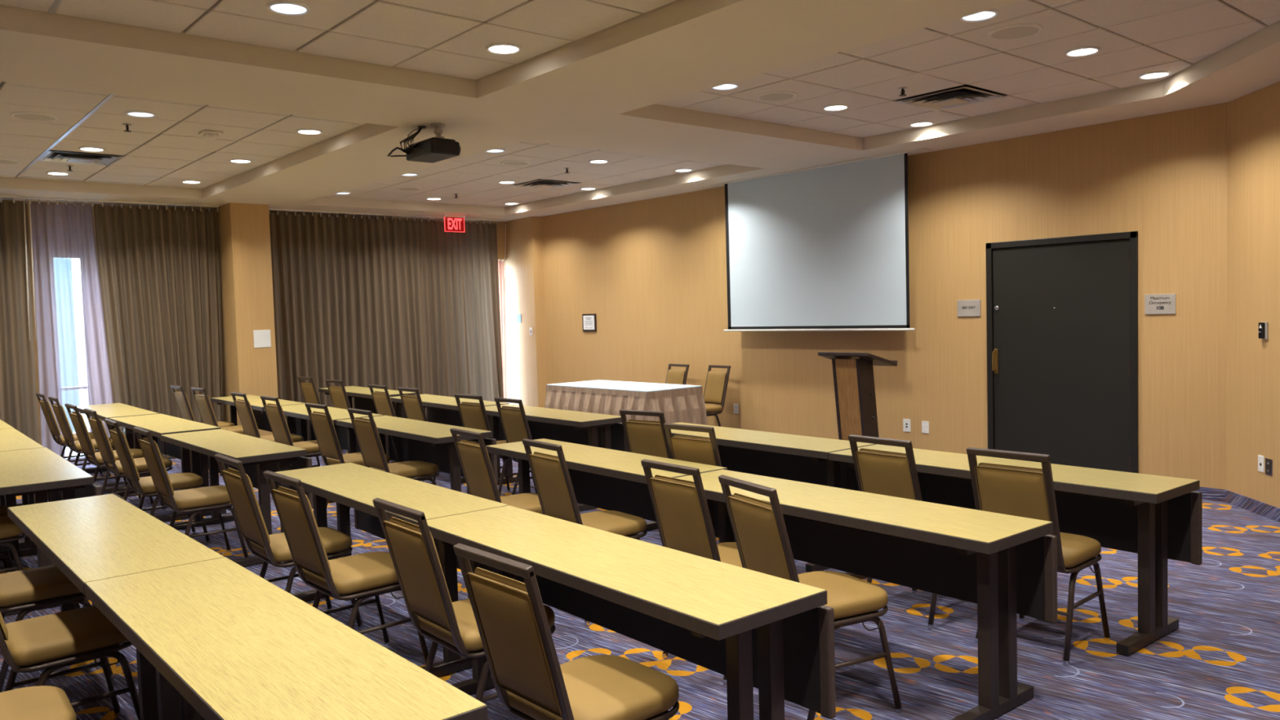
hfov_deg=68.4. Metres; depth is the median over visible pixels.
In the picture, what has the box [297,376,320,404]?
banquet chair
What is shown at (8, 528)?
banquet chair
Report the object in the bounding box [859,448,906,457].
handle opening
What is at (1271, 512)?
baseboard
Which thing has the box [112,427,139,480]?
cushion
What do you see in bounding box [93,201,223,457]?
window curtain
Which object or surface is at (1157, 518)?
table
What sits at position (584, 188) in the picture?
recessed light
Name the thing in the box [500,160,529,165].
ceiling speaker
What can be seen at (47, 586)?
banquet chair
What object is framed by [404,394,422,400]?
cushion
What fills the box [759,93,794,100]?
grille
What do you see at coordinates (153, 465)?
cushion
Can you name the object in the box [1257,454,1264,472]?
wall outlet
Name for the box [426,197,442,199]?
recessed light
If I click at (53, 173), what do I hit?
recessed light
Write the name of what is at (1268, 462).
outlet
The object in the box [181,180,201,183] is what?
recessed light
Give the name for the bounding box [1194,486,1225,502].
baseboard
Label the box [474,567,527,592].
cushion
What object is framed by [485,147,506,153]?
recessed light
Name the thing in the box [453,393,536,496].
banquet chair
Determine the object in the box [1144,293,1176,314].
sign
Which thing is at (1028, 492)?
banquet chair
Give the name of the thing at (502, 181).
recessed light
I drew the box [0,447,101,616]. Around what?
table
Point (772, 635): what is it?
table
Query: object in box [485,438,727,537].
table
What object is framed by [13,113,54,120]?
grille
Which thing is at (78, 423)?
cushion
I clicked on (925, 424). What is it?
blank wall plate
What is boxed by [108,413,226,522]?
table
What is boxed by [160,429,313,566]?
table
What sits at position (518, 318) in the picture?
wall sign
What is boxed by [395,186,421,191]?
ceiling speaker
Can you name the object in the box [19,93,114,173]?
trim
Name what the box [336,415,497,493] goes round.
table
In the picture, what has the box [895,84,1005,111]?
ceiling vent
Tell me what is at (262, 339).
paper notice
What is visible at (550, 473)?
banquet chair
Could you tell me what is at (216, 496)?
banquet chair
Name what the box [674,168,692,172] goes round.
recessed light
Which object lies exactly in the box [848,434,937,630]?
banquet chair
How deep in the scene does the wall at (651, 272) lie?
9.09 m
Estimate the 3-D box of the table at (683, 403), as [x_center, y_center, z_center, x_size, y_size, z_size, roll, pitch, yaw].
[-0.207,0.661,10.837,1.052,0.750,2.082,-4,4,-41]
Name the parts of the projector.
port panel, mount post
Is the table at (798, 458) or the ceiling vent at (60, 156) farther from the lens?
the ceiling vent at (60, 156)
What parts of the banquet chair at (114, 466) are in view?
backrest, frame, leg, leg, seat, seat frame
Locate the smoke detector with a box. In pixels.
[198,129,222,139]
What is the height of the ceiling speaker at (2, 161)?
0.012 m
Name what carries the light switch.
attached to the wall at (651, 272)
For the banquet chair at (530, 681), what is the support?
on the floor
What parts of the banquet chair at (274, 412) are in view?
backrest, seat, seat frame, leg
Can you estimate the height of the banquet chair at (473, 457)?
0.938 m
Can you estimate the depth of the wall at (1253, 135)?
6.84 m
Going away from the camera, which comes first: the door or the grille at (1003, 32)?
the grille at (1003, 32)
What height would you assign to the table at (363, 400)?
0.736 m
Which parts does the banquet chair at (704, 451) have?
backrest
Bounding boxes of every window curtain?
[0,197,39,444]
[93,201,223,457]
[269,210,503,417]
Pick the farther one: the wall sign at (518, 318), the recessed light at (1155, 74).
the wall sign at (518, 318)
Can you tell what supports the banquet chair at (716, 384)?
on the floor
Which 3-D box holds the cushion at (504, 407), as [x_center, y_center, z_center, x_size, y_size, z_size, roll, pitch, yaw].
[-0.982,0.552,7.562,0.111,0.361,0.316,-4,4,-41]
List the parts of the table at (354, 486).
leg, leg, modesty panel, leg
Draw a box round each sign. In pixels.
[443,214,465,232]
[515,314,521,323]
[957,299,981,316]
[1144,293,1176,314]
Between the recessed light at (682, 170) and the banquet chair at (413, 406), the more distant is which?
the recessed light at (682, 170)
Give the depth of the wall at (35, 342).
10.73 m
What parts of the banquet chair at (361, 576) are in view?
backrest, leg, frame, seat, seat frame, leg, leg, leg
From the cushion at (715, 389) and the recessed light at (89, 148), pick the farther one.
the cushion at (715, 389)
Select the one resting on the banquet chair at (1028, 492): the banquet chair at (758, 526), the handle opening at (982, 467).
the handle opening at (982, 467)
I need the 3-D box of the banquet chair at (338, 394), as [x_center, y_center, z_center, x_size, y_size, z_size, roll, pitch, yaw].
[-3.200,0.675,10.699,0.579,0.938,0.439,-5,4,-45]
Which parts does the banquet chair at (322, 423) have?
backrest, frame, seat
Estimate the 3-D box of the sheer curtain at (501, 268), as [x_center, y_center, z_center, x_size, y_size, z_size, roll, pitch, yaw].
[-2.134,-0.581,14.348,0.294,2.985,0.096,-4,4,-41]
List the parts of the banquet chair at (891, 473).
leg, backrest, frame, leg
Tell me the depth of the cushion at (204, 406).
9.83 m
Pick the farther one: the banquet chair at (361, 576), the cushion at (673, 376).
the cushion at (673, 376)
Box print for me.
[585,317,592,328]
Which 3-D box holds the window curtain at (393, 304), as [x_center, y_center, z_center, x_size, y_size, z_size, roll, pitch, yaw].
[-3.442,-0.494,13.137,3.538,3.010,0.126,-4,4,-41]
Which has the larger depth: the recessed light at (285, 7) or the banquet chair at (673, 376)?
the banquet chair at (673, 376)
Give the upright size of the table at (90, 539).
0.736 m
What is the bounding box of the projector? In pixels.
[386,123,460,163]
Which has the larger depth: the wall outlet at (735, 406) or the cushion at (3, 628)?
the wall outlet at (735, 406)
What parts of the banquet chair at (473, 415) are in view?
backrest, frame, seat, leg, leg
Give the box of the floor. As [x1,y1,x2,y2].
[0,448,1279,719]
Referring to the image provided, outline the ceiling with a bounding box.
[0,0,1279,222]
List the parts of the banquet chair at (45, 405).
backrest, frame, leg, leg, seat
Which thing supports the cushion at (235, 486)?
on the banquet chair at (273, 549)
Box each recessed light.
[45,171,70,175]
[78,146,105,151]
[124,110,156,117]
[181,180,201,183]
[228,158,252,163]
[266,0,310,16]
[296,128,322,134]
[334,191,351,194]
[401,172,418,176]
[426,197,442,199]
[485,42,521,54]
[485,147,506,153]
[497,180,515,183]
[503,202,518,204]
[580,186,596,190]
[588,159,608,163]
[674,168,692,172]
[711,81,739,90]
[822,103,848,111]
[909,120,933,127]
[959,8,999,22]
[1064,45,1100,57]
[1137,70,1171,79]
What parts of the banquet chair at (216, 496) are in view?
backrest, leg, frame, seat, seat frame, leg, leg, leg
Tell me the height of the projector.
0.247 m
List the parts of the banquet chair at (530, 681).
backrest, seat, seat frame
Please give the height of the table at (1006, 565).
0.736 m
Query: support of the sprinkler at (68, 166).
attached to the ceiling
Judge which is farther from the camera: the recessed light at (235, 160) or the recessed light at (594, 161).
the recessed light at (594, 161)
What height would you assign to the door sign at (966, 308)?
0.155 m
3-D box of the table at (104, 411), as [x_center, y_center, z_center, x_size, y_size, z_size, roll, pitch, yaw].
[-5.461,0.883,9.810,0.536,0.736,1.825,-4,4,-39]
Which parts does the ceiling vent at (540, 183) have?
plate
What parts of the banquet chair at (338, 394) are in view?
backrest, frame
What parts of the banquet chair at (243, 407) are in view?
frame, backrest, seat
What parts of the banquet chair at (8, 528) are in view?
leg, leg, seat, seat frame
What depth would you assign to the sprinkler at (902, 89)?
6.83 m
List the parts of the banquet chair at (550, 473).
backrest, frame, seat, seat frame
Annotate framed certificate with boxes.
[582,313,596,331]
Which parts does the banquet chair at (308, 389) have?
backrest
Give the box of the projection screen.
[702,147,933,331]
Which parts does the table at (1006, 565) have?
leg, leg, modesty panel, leg, leg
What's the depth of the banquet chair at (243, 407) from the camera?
8.98 m
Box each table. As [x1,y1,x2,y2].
[0,419,22,506]
[0,427,50,549]
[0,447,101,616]
[7,493,224,719]
[73,403,164,493]
[84,557,488,719]
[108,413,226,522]
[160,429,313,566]
[210,395,311,440]
[263,404,387,502]
[274,462,508,677]
[318,386,416,418]
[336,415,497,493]
[390,394,509,483]
[416,505,835,719]
[484,404,628,511]
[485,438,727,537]
[544,379,707,425]
[645,422,875,572]
[674,469,1057,719]
[828,444,1202,655]
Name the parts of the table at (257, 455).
leg, leg, leg, modesty panel, leg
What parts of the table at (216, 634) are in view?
leg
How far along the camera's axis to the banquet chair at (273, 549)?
4.69 m
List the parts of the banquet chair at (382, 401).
frame, backrest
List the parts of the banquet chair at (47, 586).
leg, leg, seat, frame, seat frame, leg, leg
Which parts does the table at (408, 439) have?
leg, modesty panel, leg, leg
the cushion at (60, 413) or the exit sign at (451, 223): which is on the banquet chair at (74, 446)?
the cushion at (60, 413)
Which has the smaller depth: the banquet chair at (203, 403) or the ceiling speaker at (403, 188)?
the banquet chair at (203, 403)
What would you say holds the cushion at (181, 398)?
on the banquet chair at (181, 398)
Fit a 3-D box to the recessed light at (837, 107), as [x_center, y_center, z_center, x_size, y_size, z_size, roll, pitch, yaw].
[1.542,-1.992,7.419,0.206,0.019,0.206,-4,4,-41]
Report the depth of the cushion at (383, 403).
9.46 m
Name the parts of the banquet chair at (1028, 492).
backrest, frame, leg, seat frame, seat, leg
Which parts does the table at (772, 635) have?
leg, leg, modesty panel, leg, leg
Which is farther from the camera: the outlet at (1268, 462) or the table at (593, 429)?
the table at (593, 429)
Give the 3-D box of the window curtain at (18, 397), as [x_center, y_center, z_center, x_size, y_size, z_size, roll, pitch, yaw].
[-8.297,-0.143,8.987,4.334,3.010,0.156,-4,4,-41]
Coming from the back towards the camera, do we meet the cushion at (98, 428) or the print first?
the print
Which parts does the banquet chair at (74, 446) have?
backrest, frame, leg, leg, seat, seat frame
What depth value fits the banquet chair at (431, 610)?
3.36 m
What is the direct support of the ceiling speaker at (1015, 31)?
attached to the ceiling
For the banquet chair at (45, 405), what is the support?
on the floor
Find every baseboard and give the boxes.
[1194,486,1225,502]
[1225,489,1279,522]
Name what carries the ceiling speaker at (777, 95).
attached to the ceiling
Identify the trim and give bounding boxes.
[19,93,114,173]
[47,0,62,13]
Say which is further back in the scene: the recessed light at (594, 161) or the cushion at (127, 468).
the recessed light at (594, 161)
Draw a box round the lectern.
[817,351,897,440]
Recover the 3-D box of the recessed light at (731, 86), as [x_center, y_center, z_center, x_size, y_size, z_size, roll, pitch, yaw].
[0.595,-1.923,6.606,0.206,0.019,0.206,-4,4,-41]
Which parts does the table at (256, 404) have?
leg, modesty panel, leg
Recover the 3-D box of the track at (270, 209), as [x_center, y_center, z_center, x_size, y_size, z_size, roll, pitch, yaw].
[-3.422,-2.017,13.122,3.710,0.019,0.040,-4,4,-41]
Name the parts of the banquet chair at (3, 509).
seat, leg, leg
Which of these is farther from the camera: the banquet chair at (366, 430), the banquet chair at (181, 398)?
the banquet chair at (181, 398)
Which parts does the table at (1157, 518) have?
apron rail, modesty panel, leg, leg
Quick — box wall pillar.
[209,202,278,435]
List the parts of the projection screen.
ceiling slot trim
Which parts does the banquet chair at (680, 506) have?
frame, backrest, seat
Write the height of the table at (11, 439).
0.736 m
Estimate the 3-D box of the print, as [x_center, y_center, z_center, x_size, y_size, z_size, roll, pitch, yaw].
[-0.721,-0.524,13.226,0.001,0.147,0.170,-4,4,-41]
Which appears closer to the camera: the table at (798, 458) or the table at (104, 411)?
the table at (798, 458)
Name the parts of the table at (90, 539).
leg, leg, leg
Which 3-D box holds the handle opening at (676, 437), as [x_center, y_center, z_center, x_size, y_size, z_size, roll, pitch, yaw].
[0.343,0.619,5.477,0.316,0.361,0.111,1,4,45]
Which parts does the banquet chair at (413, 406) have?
frame, backrest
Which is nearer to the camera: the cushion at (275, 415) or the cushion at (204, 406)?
the cushion at (275, 415)
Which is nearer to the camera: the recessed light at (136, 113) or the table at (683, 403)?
the recessed light at (136, 113)
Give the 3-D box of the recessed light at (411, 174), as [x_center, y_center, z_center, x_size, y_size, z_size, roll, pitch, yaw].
[-2.507,-2.017,10.216,0.206,0.019,0.206,-4,4,-41]
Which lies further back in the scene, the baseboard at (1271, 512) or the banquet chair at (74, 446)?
the banquet chair at (74, 446)
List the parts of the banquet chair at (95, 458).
backrest, frame, leg, seat frame, leg, seat, leg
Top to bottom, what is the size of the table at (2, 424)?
0.736 m
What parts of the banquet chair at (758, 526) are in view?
backrest, frame, leg, seat, seat frame, leg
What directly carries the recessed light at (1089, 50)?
in the ceiling
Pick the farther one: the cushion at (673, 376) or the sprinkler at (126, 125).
the cushion at (673, 376)
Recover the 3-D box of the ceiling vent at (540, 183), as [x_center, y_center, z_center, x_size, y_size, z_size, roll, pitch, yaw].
[-1.133,-2.106,11.322,0.598,0.046,0.598,-4,4,-41]
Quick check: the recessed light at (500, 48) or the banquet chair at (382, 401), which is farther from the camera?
the banquet chair at (382, 401)
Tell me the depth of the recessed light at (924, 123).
8.18 m
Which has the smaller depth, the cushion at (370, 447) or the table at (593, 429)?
the cushion at (370, 447)
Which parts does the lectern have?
panel, panel, panel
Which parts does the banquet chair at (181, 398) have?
backrest, frame, seat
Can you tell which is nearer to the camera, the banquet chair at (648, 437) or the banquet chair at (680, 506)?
the banquet chair at (680, 506)
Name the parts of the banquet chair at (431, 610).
backrest, frame, leg, leg, seat, seat frame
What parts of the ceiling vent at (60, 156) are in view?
plate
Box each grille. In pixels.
[0,160,17,163]
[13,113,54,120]
[398,187,419,190]
[502,161,527,164]
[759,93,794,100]
[991,26,1038,38]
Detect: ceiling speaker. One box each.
[0,158,20,164]
[9,111,58,120]
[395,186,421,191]
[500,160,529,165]
[755,90,797,101]
[986,22,1043,39]
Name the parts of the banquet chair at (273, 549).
backrest, leg, frame, leg, seat, seat frame, leg, leg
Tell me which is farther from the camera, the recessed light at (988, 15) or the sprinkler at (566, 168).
the sprinkler at (566, 168)
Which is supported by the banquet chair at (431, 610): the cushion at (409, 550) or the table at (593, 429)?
the cushion at (409, 550)
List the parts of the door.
pull handle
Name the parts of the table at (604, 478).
leg, modesty panel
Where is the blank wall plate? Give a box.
[921,421,928,433]
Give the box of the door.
[986,231,1138,473]
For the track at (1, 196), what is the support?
attached to the ceiling
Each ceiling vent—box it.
[37,149,124,165]
[512,178,579,189]
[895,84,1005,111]
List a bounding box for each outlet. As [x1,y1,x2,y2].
[733,403,738,413]
[902,418,911,431]
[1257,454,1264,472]
[1265,457,1272,475]
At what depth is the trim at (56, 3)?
4.58 m
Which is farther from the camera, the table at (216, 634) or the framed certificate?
the framed certificate
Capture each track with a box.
[0,195,218,207]
[268,208,508,221]
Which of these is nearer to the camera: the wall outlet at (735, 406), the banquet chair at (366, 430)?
the banquet chair at (366, 430)
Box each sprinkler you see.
[66,164,73,171]
[122,123,131,132]
[564,167,569,173]
[897,87,906,96]
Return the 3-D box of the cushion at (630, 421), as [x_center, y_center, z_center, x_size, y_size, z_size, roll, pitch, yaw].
[0.069,0.583,6.353,0.316,0.361,0.111,1,4,40]
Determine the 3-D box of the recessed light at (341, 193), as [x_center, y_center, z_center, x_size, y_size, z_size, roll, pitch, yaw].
[-3.654,-2.052,11.550,0.206,0.019,0.206,-4,4,-41]
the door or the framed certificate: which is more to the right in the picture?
the door
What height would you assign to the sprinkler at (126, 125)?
0.055 m
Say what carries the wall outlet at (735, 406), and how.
attached to the wall at (651, 272)
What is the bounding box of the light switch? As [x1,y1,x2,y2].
[528,327,532,335]
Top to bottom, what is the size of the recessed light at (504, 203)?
0.019 m
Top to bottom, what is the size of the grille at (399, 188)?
0.008 m
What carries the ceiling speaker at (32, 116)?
attached to the ceiling
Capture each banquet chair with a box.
[0,505,11,573]
[0,516,26,573]
[0,564,114,692]
[0,605,140,719]
[0,685,76,719]
[35,392,111,479]
[48,396,127,485]
[64,403,153,505]
[83,408,177,513]
[104,418,210,542]
[133,426,248,557]
[169,384,235,426]
[190,386,244,477]
[214,453,363,629]
[230,391,303,442]
[260,395,320,466]
[262,470,428,665]
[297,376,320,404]
[304,402,390,510]
[324,379,351,451]
[346,408,439,485]
[368,384,441,472]
[372,497,555,702]
[397,386,450,480]
[449,427,542,514]
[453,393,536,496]
[453,542,679,719]
[494,397,536,494]
[521,438,647,626]
[619,408,719,537]
[640,458,742,685]
[663,422,721,466]
[665,364,688,384]
[703,364,730,426]
[718,475,902,719]
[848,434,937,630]
[966,447,1110,666]
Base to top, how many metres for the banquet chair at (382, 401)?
0.938 m
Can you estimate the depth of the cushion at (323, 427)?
7.50 m
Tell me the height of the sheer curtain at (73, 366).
3.010 m
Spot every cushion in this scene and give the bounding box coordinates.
[0,612,8,640]
[41,399,60,435]
[54,403,75,441]
[71,411,95,453]
[91,416,115,462]
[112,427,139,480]
[142,437,173,495]
[175,391,195,421]
[196,393,218,426]
[226,467,270,543]
[236,399,260,437]
[266,403,293,443]
[277,485,331,573]
[312,411,342,455]
[355,417,387,464]
[374,391,395,416]
[389,516,457,621]
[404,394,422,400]
[459,440,500,497]
[461,401,479,404]
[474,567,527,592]
[502,405,519,409]
[533,451,559,459]
[627,419,660,423]
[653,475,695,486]
[666,369,684,384]
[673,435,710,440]
[703,371,726,403]
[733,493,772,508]
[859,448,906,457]
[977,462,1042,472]
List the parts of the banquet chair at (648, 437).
frame, backrest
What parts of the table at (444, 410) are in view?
apron rail, modesty panel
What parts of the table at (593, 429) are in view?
leg, leg, apron rail, modesty panel, leg, leg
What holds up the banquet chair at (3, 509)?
on the floor
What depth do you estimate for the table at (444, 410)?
10.05 m
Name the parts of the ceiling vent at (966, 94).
plate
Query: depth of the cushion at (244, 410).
8.95 m
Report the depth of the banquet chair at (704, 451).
5.41 m
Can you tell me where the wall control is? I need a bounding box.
[1257,321,1268,339]
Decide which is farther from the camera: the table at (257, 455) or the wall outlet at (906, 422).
the wall outlet at (906, 422)
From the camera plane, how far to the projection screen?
9.85 m
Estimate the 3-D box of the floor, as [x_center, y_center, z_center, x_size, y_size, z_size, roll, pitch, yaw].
[-1.539,1.401,5.914,11.600,0.120,14.920,-4,4,-41]
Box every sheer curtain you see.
[29,199,113,467]
[497,223,506,403]
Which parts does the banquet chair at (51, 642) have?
leg, frame, leg, seat, seat frame, leg, leg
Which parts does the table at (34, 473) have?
leg, leg, leg, leg, modesty panel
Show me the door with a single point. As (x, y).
(1062, 312)
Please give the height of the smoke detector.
0.055 m
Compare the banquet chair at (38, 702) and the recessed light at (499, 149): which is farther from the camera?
the recessed light at (499, 149)
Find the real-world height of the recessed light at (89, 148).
0.019 m
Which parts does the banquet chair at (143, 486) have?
backrest, leg, frame, leg, seat, seat frame, leg, leg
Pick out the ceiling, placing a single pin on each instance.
(628, 84)
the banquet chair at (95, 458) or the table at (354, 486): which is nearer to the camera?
the table at (354, 486)
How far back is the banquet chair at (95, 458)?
8.16 m
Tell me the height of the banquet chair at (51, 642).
0.938 m
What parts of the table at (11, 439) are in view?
leg, leg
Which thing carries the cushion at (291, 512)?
on the banquet chair at (361, 576)
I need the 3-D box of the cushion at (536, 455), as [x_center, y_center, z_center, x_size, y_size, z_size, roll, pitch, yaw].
[-0.436,0.669,4.934,0.111,0.361,0.316,-4,4,-36]
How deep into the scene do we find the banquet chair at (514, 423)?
7.53 m
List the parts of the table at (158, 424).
leg, leg, leg, modesty panel, leg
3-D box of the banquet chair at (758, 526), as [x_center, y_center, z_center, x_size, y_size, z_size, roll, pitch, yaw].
[0.665,0.918,3.729,0.579,0.938,0.439,-3,3,-27]
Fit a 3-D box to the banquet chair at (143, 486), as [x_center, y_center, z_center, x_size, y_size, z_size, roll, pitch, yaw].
[-3.519,0.880,6.859,0.579,0.938,0.439,-4,4,-39]
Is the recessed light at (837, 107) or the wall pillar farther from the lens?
the wall pillar
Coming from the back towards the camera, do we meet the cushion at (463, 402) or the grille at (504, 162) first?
the grille at (504, 162)
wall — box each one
[4,200,474,444]
[474,102,1227,489]
[1226,81,1279,508]
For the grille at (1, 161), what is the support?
attached to the ceiling speaker at (2, 161)
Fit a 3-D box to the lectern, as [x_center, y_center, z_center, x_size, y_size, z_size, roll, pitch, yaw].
[2.029,0.504,8.766,0.475,1.174,0.560,-4,4,-41]
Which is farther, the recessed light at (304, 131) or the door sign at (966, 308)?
the door sign at (966, 308)
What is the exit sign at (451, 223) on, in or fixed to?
hanging from the ceiling
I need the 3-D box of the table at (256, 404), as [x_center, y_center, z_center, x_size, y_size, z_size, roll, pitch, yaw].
[-4.246,0.815,10.457,0.536,0.736,1.825,-4,4,-40]
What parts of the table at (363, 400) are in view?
leg, apron rail, modesty panel, leg, leg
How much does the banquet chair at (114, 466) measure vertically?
0.938 m
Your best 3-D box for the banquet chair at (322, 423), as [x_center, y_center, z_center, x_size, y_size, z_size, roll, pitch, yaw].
[-2.365,0.803,7.705,0.579,0.938,0.439,-4,4,-43]
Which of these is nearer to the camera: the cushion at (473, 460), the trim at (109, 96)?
the cushion at (473, 460)
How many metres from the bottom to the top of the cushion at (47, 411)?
0.361 m
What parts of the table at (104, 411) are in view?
leg, modesty panel, leg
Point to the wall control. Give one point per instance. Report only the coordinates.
(1263, 326)
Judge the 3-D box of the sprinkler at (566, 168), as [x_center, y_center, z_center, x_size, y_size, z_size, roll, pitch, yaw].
[-0.784,-2.038,10.113,0.064,0.055,0.064,-4,4,-41]
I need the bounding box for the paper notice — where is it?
[253,329,271,347]
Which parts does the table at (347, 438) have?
leg, leg, modesty panel, leg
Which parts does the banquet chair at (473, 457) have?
backrest, frame, seat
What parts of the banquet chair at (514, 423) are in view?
backrest, frame, leg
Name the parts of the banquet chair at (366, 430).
backrest, seat, seat frame, leg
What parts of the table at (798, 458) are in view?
apron rail, modesty panel, leg, leg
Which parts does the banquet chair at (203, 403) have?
frame, backrest, seat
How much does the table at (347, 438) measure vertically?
0.736 m
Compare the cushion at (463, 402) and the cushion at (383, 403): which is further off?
the cushion at (383, 403)

